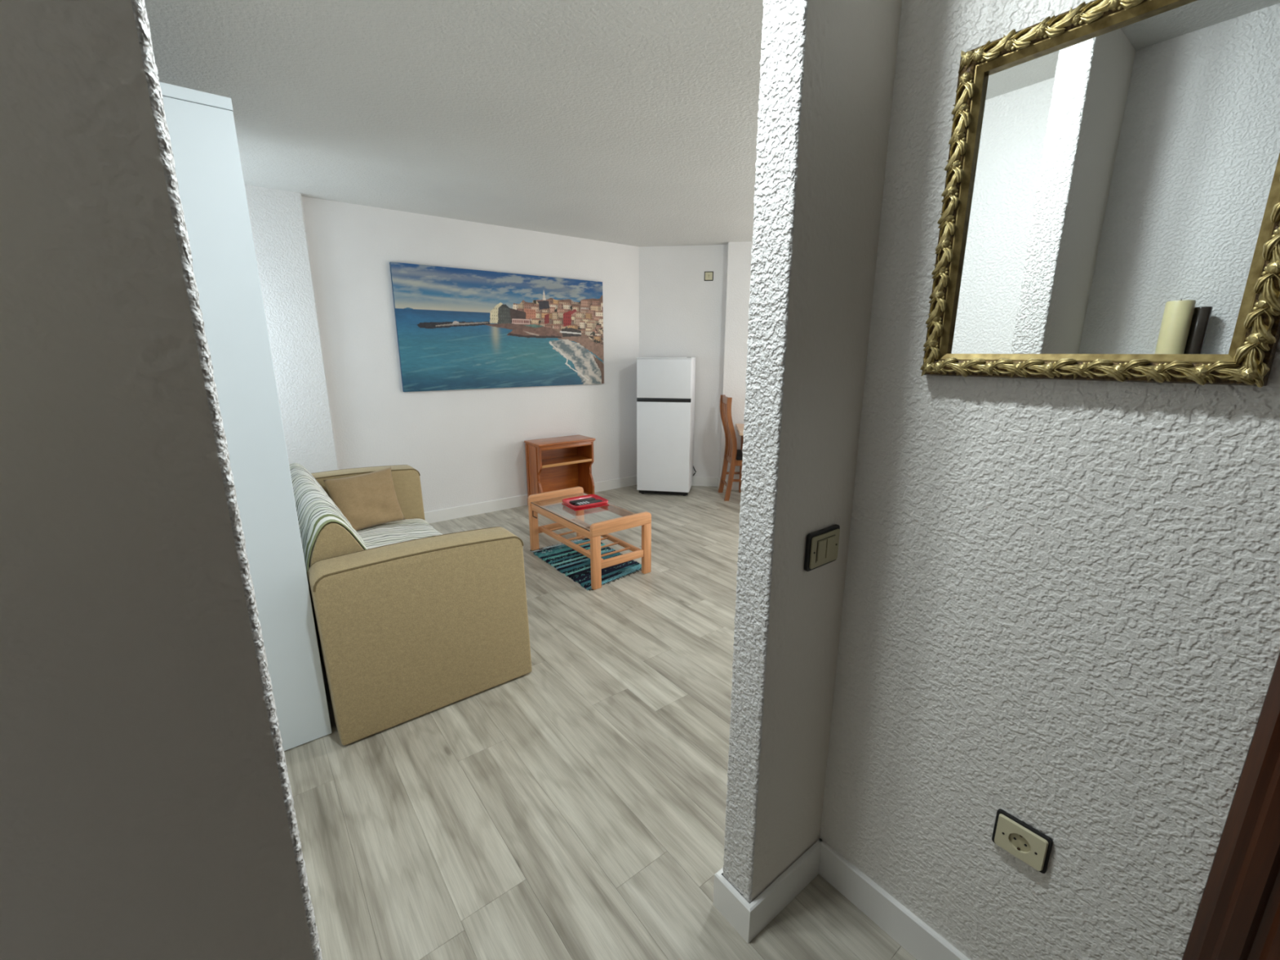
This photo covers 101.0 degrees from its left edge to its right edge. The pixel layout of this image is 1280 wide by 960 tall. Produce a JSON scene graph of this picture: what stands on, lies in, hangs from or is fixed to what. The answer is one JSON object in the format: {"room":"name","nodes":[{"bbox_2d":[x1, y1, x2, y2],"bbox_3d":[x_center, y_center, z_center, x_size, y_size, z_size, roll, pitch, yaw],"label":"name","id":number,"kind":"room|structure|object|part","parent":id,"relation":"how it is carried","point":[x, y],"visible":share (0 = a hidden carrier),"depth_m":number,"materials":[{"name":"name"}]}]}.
{"room":"apartment entrance hallway","nodes":[
{"label":"apartment entrance hallway","id":0,"kind":"room"},
{"bbox_2d":[244,184,338,473],"bbox_3d":[-2.795,-0.673,3.671,1.070,2.562,0.085,-10,17,-36],"label":"wall column","id":1,"kind":"structure","parent":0,"point":[277,216],"depth_m":3.77,"materials":[{"name":"white paint"}]},
{"bbox_2d":[0,0,902,959],"bbox_3d":[1.593,-0.299,2.123,6.070,2.562,0.099,-10,17,-36],"label":"wall","id":2,"kind":"structure","parent":0,"point":[148,812],"depth_m":0.53,"materials":[{"name":"white paint"}]},
{"bbox_2d":[712,838,822,943],"bbox_3d":[2.118,0.789,2.803,4.744,0.108,0.126,-10,17,-36],"label":"baseboard","id":3,"kind":"structure","parent":2,"relation":"attached to","point":[748,919],"depth_m":1.41,"materials":[{"name":"white paint"}]},
{"bbox_2d":[804,524,839,571],"bbox_3d":[0.431,0.160,1.238,0.123,0.091,0.016,-10,17,-36],"label":"light switch","id":4,"kind":"object","parent":2,"relation":"attached to","point":[821,545],"visible":1,"depth_m":1.22,"materials":[{"name":"beige plastic"}]},
{"bbox_2d":[144,0,763,246],"bbox_3d":[1.118,-1.789,2.665,6.950,0.080,6.600,-10,17,-36],"label":"ceiling","id":5,"kind":"structure","parent":0,"point":[631,122],"depth_m":2.34,"materials":[{"name":"white paint"}]},
{"bbox_2d":[301,195,639,511],"bbox_3d":[-1.674,-0.910,4.650,4.375,2.562,0.140,-10,17,-36],"label":"wall","id":6,"kind":"structure","parent":0,"point":[466,446],"depth_m":4.61,"materials":[{"name":"white paint"}]},
{"bbox_2d":[389,262,604,391],"bbox_3d":[-1.169,-1.358,4.830,1.983,1.004,0.030,-10,17,-36],"label":"print","id":7,"kind":"object","parent":6,"relation":"attached to","point":[457,328],"visible":1,"depth_m":4.71,"materials":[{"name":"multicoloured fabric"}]},
{"bbox_3d":[-1.169,-1.358,4.830,1.983,1.004,0.029,-10,17,-36],"label":"panel","id":8,"kind":"part","parent":7,"relation":"part of","materials":[{"name":"blue fabric"}]},
{"bbox_2d":[424,475,636,523],"bbox_3d":[-1.200,0.211,5.198,3.015,0.108,0.013,-10,17,-36],"label":"baseboard","id":9,"kind":"structure","parent":6,"relation":"attached to","point":[439,515],"depth_m":5.04,"materials":[{"name":"white paint"}]},
{"bbox_2d":[284,484,916,959],"bbox_3d":[0.990,0.721,3.443,6.950,0.060,8.151,-10,17,-36],"label":"floor","id":10,"kind":"structure","parent":0,"point":[572,806],"depth_m":1.80,"materials":[{"name":"grey wood"}]},
{"bbox_2d":[159,81,332,751],"bbox_3d":[-1.953,-0.173,2.281,0.600,2.220,1.600,-10,17,-36],"label":"wardrobe","id":11,"kind":"object","parent":10,"relation":"on","point":[201,125],"visible":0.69,"depth_m":1.74,"materials":[{"name":"white wood"}]},
{"bbox_3d":[-1.953,-1.236,2.024,0.600,0.033,1.600,-10,17,-36],"label":"panel","id":12,"kind":"part","parent":11,"relation":"part of","materials":[{"name":"white plastic"}]},
{"bbox_2d":[306,464,532,745],"bbox_3d":[-1.361,0.406,2.827,0.815,0.843,1.739,-10,17,-36],"label":"sofa","id":13,"kind":"object","parent":10,"relation":"on","point":[407,630],"visible":0.7,"depth_m":2.13,"materials":[{"name":"beige fabric"}]},
{"bbox_3d":[-1.566,0.324,2.654,0.288,0.602,1.366,-10,17,-36],"label":"backrest","id":14,"kind":"part","parent":13,"relation":"part of","materials":[{"name":"beige fabric"}]},
{"bbox_2d":[323,466,404,530],"bbox_3d":[-1.686,0.129,3.253,0.407,0.355,0.168,-13,19,-43],"label":"cushion","id":15,"kind":"object","parent":13,"relation":"on","point":[368,500],"visible":0.92,"depth_m":3.21,"materials":[{"name":"beige fabric"}]},
{"bbox_2d":[288,462,443,577],"bbox_3d":[-1.357,0.289,2.803,0.842,0.643,1.370,-10,17,-36],"label":"throw","id":16,"kind":"object","parent":13,"relation":"on","point":[315,508],"visible":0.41,"depth_m":2.52,"materials":[{"name":"fabric"}]},
{"bbox_3d":[-1.839,0.302,3.441,0.814,0.741,0.170,-10,17,-36],"label":"arm","id":17,"kind":"part","parent":13,"relation":"part of","materials":[{"name":"beige fabric"}]},
{"bbox_2d":[524,435,595,505],"bbox_3d":[-0.780,-0.081,5.246,0.624,0.652,0.310,-10,17,-36],"label":"stand","id":18,"kind":"object","parent":10,"relation":"on","point":[558,463],"visible":0.75,"depth_m":5.29,"materials":[{"name":"brown wood"}]},
{"bbox_3d":[-1.014,-0.025,5.087,0.022,0.618,0.290,-10,17,-36],"label":"panel","id":19,"kind":"part","parent":18,"relation":"part of","materials":[{"name":"brown wood"}]},
{"bbox_3d":[-0.872,-0.115,5.359,0.553,0.566,0.009,-10,17,-36],"label":"panel","id":20,"kind":"part","parent":18,"relation":"part of","materials":[{"name":"brown wood"}]},
{"bbox_3d":[-0.783,-0.371,5.180,0.600,0.012,0.300,-10,17,-36],"label":"moulding","id":21,"kind":"part","parent":18,"relation":"part of","materials":[{"name":"brown wood"}]},
{"bbox_2d":[542,454,590,465],"bbox_3d":[-0.789,-0.188,5.231,0.553,0.020,0.262,-10,17,-36],"label":"shelf","id":22,"kind":"object","parent":18,"relation":"attached to","point":[556,460],"depth_m":5.25,"materials":[{"name":"brown wood"}]},
{"bbox_3d":[-0.705,-0.325,5.086,0.553,0.030,0.017,-10,17,-36],"label":"rail","id":23,"kind":"part","parent":18,"relation":"part of","materials":[{"name":"brown wood"}]},
{"bbox_3d":[-0.559,-0.107,5.429,0.022,0.618,0.290,-10,17,-36],"label":"panel","id":24,"kind":"part","parent":18,"relation":"part of","materials":[{"name":"brown wood"}]},
{"bbox_2d":[529,537,641,590],"bbox_3d":[-0.370,0.584,3.861,0.567,0.011,0.899,-10,17,-36],"label":"rag rug","id":25,"kind":"object","parent":10,"relation":"on","point":[566,560],"visible":0.76,"depth_m":3.78,"materials":[{"name":"fabric"}]},
{"bbox_2d":[528,486,651,590],"bbox_3d":[-0.384,0.376,3.809,0.472,0.436,0.900,-10,17,-36],"label":"coffee table","id":26,"kind":"object","parent":25,"relation":"on","point":[593,523],"visible":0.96,"depth_m":3.61,"materials":[{"name":"brown wood"}]},
{"bbox_3d":[-0.810,0.364,4.030,0.062,0.356,0.033,-10,17,-36],"label":"leg","id":27,"kind":"part","parent":26,"relation":"part of","materials":[{"name":"brown wood"}]},
{"bbox_3d":[-0.648,0.360,4.158,0.348,0.050,0.024,-10,17,-36],"label":"rail","id":28,"kind":"part","parent":26,"relation":"part of","materials":[{"name":"brown wood"}]},
{"bbox_3d":[-0.648,0.123,4.100,0.472,0.080,0.034,-10,17,-36],"label":"rail","id":29,"kind":"part","parent":26,"relation":"part of","materials":[{"name":"brown wood"}]},
{"bbox_3d":[-0.554,0.274,3.648,0.022,0.054,0.832,-10,17,-36],"label":"rail","id":30,"kind":"part","parent":26,"relation":"part of","materials":[{"name":"brown wood"}]},
{"bbox_3d":[-0.502,0.450,3.732,0.028,0.032,0.838,-10,17,-36],"label":"shelf rail","id":31,"kind":"part","parent":26,"relation":"part of","materials":[{"name":"brown wood"}]},
{"bbox_3d":[-0.486,0.305,4.273,0.062,0.356,0.033,-10,17,-36],"label":"leg","id":32,"kind":"part","parent":26,"relation":"part of","materials":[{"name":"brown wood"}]},
{"bbox_3d":[-0.384,0.213,3.770,0.460,0.006,0.828,-10,17,-36],"label":"glass","id":33,"kind":"part","parent":26,"relation":"part of","materials":[{"name":"white"}]},
{"bbox_2d":[561,493,608,511],"bbox_3d":[-0.403,0.163,3.885,0.288,0.036,0.236,-9,16,-33],"label":"tray","id":34,"kind":"object","parent":26,"relation":"on","point":[565,501],"visible":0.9,"depth_m":3.84,"materials":[{"name":"red plastic"}]},
{"bbox_2d":[568,497,595,505],"bbox_3d":[-0.425,0.157,3.912,0.195,0.024,0.056,-9,16,-32],"label":"remote control","id":35,"kind":"object","parent":34,"relation":"on","point":[572,502],"visible":0.71,"depth_m":3.89,"materials":[{"name":"black plastic"}]},
{"bbox_2d":[574,499,602,506],"bbox_3d":[-0.373,0.170,3.852,0.205,0.025,0.062,-9,16,-34],"label":"remote control","id":36,"kind":"object","parent":34,"relation":"on","point":[594,500],"visible":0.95,"depth_m":3.84,"materials":[{"name":"black plastic"}]},
{"bbox_3d":[-0.281,0.525,3.364,0.062,0.356,0.033,-10,17,-36],"label":"leg","id":37,"kind":"part","parent":26,"relation":"part of","materials":[{"name":"brown wood"}]},
{"bbox_3d":[-0.265,0.407,3.911,0.028,0.032,0.838,-10,17,-36],"label":"shelf rail","id":38,"kind":"part","parent":26,"relation":"part of","materials":[{"name":"brown wood"}]},
{"bbox_3d":[-0.119,0.284,3.434,0.472,0.080,0.034,-10,17,-36],"label":"rail","id":39,"kind":"part","parent":26,"relation":"part of","materials":[{"name":"brown wood"}]},
{"bbox_3d":[-0.119,0.521,3.491,0.348,0.050,0.024,-10,17,-36],"label":"rail","id":40,"kind":"part","parent":26,"relation":"part of","materials":[{"name":"brown wood"}]},
{"bbox_3d":[0.043,0.466,3.607,0.062,0.356,0.033,-10,17,-36],"label":"leg","id":41,"kind":"part","parent":26,"relation":"part of","materials":[{"name":"brown wood"}]},
{"bbox_2d":[636,357,695,496],"bbox_3d":[0.280,-0.578,5.639,0.557,1.434,0.455,3,14,11],"label":"refrigerator","id":42,"kind":"object","parent":10,"relation":"on","point":[665,386],"visible":1,"depth_m":5.42,"materials":[{"name":"white metal"}]},
{"bbox_3d":[0.241,-0.339,5.485,0.554,0.938,0.036,3,14,11],"label":"door","id":43,"kind":"part","parent":42,"relation":"part of","materials":[{"name":"white metal"}]},
{"bbox_3d":[0.241,-1.022,5.320,0.554,0.389,0.036,3,14,11],"label":"door","id":44,"kind":"part","parent":42,"relation":"part of","materials":[{"name":"white metal"}]},
{"bbox_2d":[717,395,742,501],"bbox_3d":[1.094,-0.340,5.471,0.502,1.050,0.390,-1,14,-2],"label":"dining chair","id":45,"kind":"object","parent":10,"relation":"on","point":[734,456],"visible":0.69,"depth_m":5.39,"materials":[{"name":"orange wood"}]},
{"bbox_3d":[0.896,-0.377,5.623,0.120,1.050,0.034,-1,14,-2],"label":"leg","id":46,"kind":"part","parent":45,"relation":"part of","materials":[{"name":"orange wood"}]},
{"bbox_3d":[0.868,-0.811,5.347,0.024,0.070,0.298,-1,14,-2],"label":"crest rail","id":47,"kind":"part","parent":45,"relation":"part of","materials":[{"name":"orange wood"}]},
{"bbox_3d":[0.936,-0.211,5.495,0.020,0.059,0.296,-1,14,-2],"label":"seat rail","id":48,"kind":"part","parent":45,"relation":"part of","materials":[{"name":"orange wood"}]},
{"bbox_3d":[0.911,-0.299,5.303,0.120,1.050,0.034,-1,14,-2],"label":"leg","id":49,"kind":"part","parent":45,"relation":"part of","materials":[{"name":"orange wood"}]},
{"bbox_3d":[1.129,-0.173,5.338,0.348,0.059,0.020,-1,14,-2],"label":"seat rail","id":50,"kind":"part","parent":45,"relation":"part of","materials":[{"name":"orange wood"}]},
{"bbox_3d":[1.153,-0.264,5.492,0.386,0.042,0.390,-1,14,-2],"label":"seat","id":51,"kind":"part","parent":45,"relation":"part of","materials":[{"name":"black fabric"}]},
{"bbox_2d":[735,423,744,492],"bbox_3d":[1.534,-0.150,5.343,1.110,0.742,0.660,2,14,6],"label":"dining table","id":52,"kind":"object","parent":10,"relation":"on","point":[740,427],"visible":0.09,"depth_m":5.59,"materials":[{"name":"brown wood"}]},
{"bbox_3d":[1.105,-0.215,5.674,0.056,0.712,0.056,2,14,6],"label":"leg","id":53,"kind":"part","parent":52,"relation":"part of","materials":[{"name":"orange wood"}]},
{"bbox_2d":[639,244,727,476],"bbox_3d":[0.459,-1.211,5.895,0.912,2.562,0.283,2,14,7],"label":"wall","id":54,"kind":"structure","parent":0,"point":[682,313],"depth_m":5.63,"materials":[{"name":"white paint"}]},
{"bbox_2d":[704,271,713,280],"bbox_3d":[0.716,-2.121,5.487,0.092,0.092,0.016,2,14,7],"label":"wall outlet","id":55,"kind":"object","parent":54,"relation":"attached to","point":[708,276],"visible":1,"depth_m":5.49,"materials":[{"name":"beige plastic"}]},
{"bbox_3d":[0.716,-2.120,5.487,0.076,0.076,0.005,2,14,7],"label":"plate","id":56,"kind":"part","parent":55,"relation":"part of","materials":[{"name":"beige plastic"}]},
{"bbox_2d":[691,476,738,489],"bbox_3d":[1.423,0.050,5.864,2.905,0.108,0.156,2,14,7],"label":"baseboard","id":57,"kind":"structure","parent":54,"relation":"attached to","point":[697,481],"depth_m":5.99,"materials":[{"name":"white paint"}]},
{"bbox_2d":[719,241,752,479],"bbox_3d":[1.892,-1.156,5.667,1.994,2.562,0.412,2,14,6],"label":"wall","id":58,"kind":"structure","parent":0,"point":[739,257],"depth_m":5.47,"materials":[{"name":"white paint"}]},
{"bbox_2d":[819,0,1279,959],"bbox_3d":[1.268,0.109,0.434,0.140,2.562,2.258,-10,17,-36],"label":"wall","id":59,"kind":"structure","parent":0,"point":[1060,612],"depth_m":1.02,"materials":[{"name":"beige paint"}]},
{"bbox_2d":[817,838,969,959],"bbox_3d":[0.729,1.158,1.277,0.013,0.108,0.693,-10,17,-36],"label":"baseboard","id":60,"kind":"structure","parent":59,"relation":"attached to","point":[908,931],"depth_m":1.38,"materials":[{"name":"white paint"}]},
{"bbox_2d":[991,808,1053,873],"bbox_3d":[0.790,0.750,1.095,0.015,0.085,0.097,-10,17,-36],"label":"wall socket","id":61,"kind":"object","parent":59,"relation":"attached to","point":[1033,847],"visible":1,"depth_m":1.09,"materials":[{"name":"beige plastic"}]},
{"bbox_2d":[920,0,1279,387],"bbox_3d":[0.734,-0.457,0.855,0.041,0.583,0.474,-10,17,-36],"label":"wall mirror","id":62,"kind":"object","parent":59,"relation":"attached to","point":[1111,194],"visible":1,"depth_m":0.84,"materials":[{"name":"gold metal"}]},
{"bbox_2d":[923,363,933,373],"bbox_3d":[0.590,-0.231,1.080,0.012,0.022,0.022,-10,40,-36],"label":"flower","id":63,"kind":"object","parent":62,"relation":"on","point":[928,368],"depth_m":1.08,"materials":[{"name":"gold metal"}]},
{"bbox_2d":[926,338,937,347],"bbox_3d":[0.590,-0.278,1.069,0.011,0.021,0.021,-10,-8,-36],"label":"flower","id":64,"kind":"object","parent":62,"relation":"on","point":[931,344],"depth_m":1.06,"materials":[{"name":"gold metal"}]},
{"bbox_2d":[933,361,942,372],"bbox_3d":[0.601,-0.228,1.066,0.011,0.021,0.021,-10,-12,-36],"label":"flower","id":65,"kind":"object","parent":62,"relation":"on","point":[937,366],"depth_m":1.06,"materials":[{"name":"gold metal"}]},
{"bbox_2d":[932,289,943,299],"bbox_3d":[0.590,-0.368,1.047,0.011,0.021,0.021,-10,-9,-36],"label":"flower","id":66,"kind":"object","parent":62,"relation":"on","point":[938,295],"depth_m":1.04,"materials":[{"name":"gold metal"}]},
{"bbox_2d":[939,239,950,248],"bbox_3d":[0.590,-0.459,1.025,0.011,0.021,0.021,-10,25,-36],"label":"flower","id":67,"kind":"object","parent":62,"relation":"on","point":[946,243],"depth_m":1.02,"materials":[{"name":"gold metal"}]},
{"bbox_3d":[0.596,-0.499,1.030,0.018,0.579,0.041,0,14,2],"label":"frame","id":68,"kind":"part","parent":62,"relation":"part of","materials":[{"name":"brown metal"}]},
{"bbox_2d":[944,186,956,197],"bbox_3d":[0.590,-0.549,1.003,0.011,0.021,0.021,-10,35,-36],"label":"flower","id":69,"kind":"object","parent":62,"relation":"on","point":[951,190],"depth_m":1.00,"materials":[{"name":"gold metal"}]},
{"bbox_2d":[951,131,964,142],"bbox_3d":[0.590,-0.639,0.981,0.011,0.021,0.021,-10,13,-36],"label":"flower","id":70,"kind":"object","parent":62,"relation":"on","point":[959,136],"depth_m":0.98,"materials":[{"name":"gold metal"}]},
{"bbox_2d":[958,71,971,84],"bbox_3d":[0.590,-0.730,0.960,0.011,0.021,0.021,-10,51,-36],"label":"flower","id":71,"kind":"object","parent":62,"relation":"on","point":[966,77],"depth_m":0.96,"materials":[{"name":"gold metal"}]},
{"bbox_2d":[960,50,973,65],"bbox_3d":[0.590,-0.761,0.952,0.012,0.022,0.022,-10,-6,-36],"label":"flower","id":72,"kind":"object","parent":62,"relation":"on","point":[966,58],"depth_m":0.95,"materials":[{"name":"gold metal"}]},
{"bbox_2d":[972,47,985,62],"bbox_3d":[0.601,-0.757,0.938,0.011,0.020,0.020,-10,17,-36],"label":"flower","id":73,"kind":"object","parent":62,"relation":"on","point":[979,53],"depth_m":0.94,"materials":[{"name":"gold metal"}]},
{"bbox_2d":[984,362,995,373],"bbox_3d":[0.658,-0.211,0.994,0.011,0.021,0.021,-10,-20,-36],"label":"flower","id":74,"kind":"object","parent":62,"relation":"on","point":[988,366],"depth_m":0.99,"materials":[{"name":"gold metal"}]},
{"bbox_2d":[1034,22,1048,38],"bbox_3d":[0.658,-0.740,0.866,0.012,0.021,0.021,-10,-19,-36],"label":"flower","id":75,"kind":"object","parent":62,"relation":"on","point":[1041,29],"depth_m":0.86,"materials":[{"name":"gold metal"}]},
{"bbox_2d":[1043,363,1055,374],"bbox_3d":[0.715,-0.194,0.923,0.011,0.021,0.021,-10,14,-36],"label":"flower","id":76,"kind":"object","parent":62,"relation":"on","point":[1049,366],"depth_m":0.92,"materials":[{"name":"gold metal"}]},
{"bbox_3d":[0.738,-0.724,0.794,0.032,0.031,0.473,-10,17,-36],"label":"frame","id":77,"kind":"part","parent":62,"relation":"part of","materials":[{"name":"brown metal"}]},
{"bbox_3d":[0.738,-0.192,0.922,0.032,0.031,0.473,-10,17,-36],"label":"frame","id":78,"kind":"part","parent":62,"relation":"part of","materials":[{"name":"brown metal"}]},
{"bbox_2d":[1106,0,1120,9],"bbox_3d":[0.715,-0.723,0.795,0.012,0.021,0.021,-10,-20,-36],"label":"flower","id":79,"kind":"object","parent":62,"relation":"on","point":[1111,4],"depth_m":0.80,"materials":[{"name":"gold metal"}]},
{"bbox_2d":[1113,364,1125,374],"bbox_3d":[0.772,-0.176,0.851,0.011,0.021,0.021,-10,-14,-36],"label":"flower","id":80,"kind":"object","parent":62,"relation":"on","point":[1119,368],"depth_m":0.85,"materials":[{"name":"gold metal"}]},
{"bbox_2d":[1193,364,1210,377],"bbox_3d":[0.829,-0.159,0.779,0.011,0.021,0.021,-10,62,-36],"label":"flower","id":81,"kind":"object","parent":62,"relation":"on","point":[1202,371],"depth_m":0.78,"materials":[{"name":"gold metal"}]},
{"bbox_2d":[1240,367,1259,381],"bbox_3d":[0.857,-0.149,0.743,0.012,0.022,0.022,-10,40,-36],"label":"flower","id":82,"kind":"object","parent":62,"relation":"on","point":[1248,374],"depth_m":0.74,"materials":[{"name":"gold metal"}]},
{"bbox_2d":[1247,332,1266,345],"bbox_3d":[0.858,-0.196,0.732,0.011,0.020,0.020,-10,17,-36],"label":"flower","id":83,"kind":"object","parent":62,"relation":"on","point":[1253,338],"depth_m":0.73,"materials":[{"name":"gold metal"}]},
{"bbox_3d":[0.873,-0.415,0.681,0.041,0.579,0.018,3,14,13],"label":"frame","id":84,"kind":"part","parent":62,"relation":"part of","materials":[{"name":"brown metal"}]},
{"bbox_2d":[1266,260,1279,275],"bbox_3d":[0.858,-0.287,0.710,0.011,0.020,0.020,-10,17,-36],"label":"flower","id":85,"kind":"object","parent":62,"relation":"on","point":[1273,267],"depth_m":0.71,"materials":[{"name":"gold metal"}]},
{"bbox_2d":[1182,652,1279,959],"bbox_3d":[1.262,0.339,0.470,0.154,2.080,0.894,-10,17,-36],"label":"door","id":86,"kind":"structure","parent":59,"relation":"in","point":[1237,917],"depth_m":0.82,"materials":[{"name":"brown wood"}]}
]}

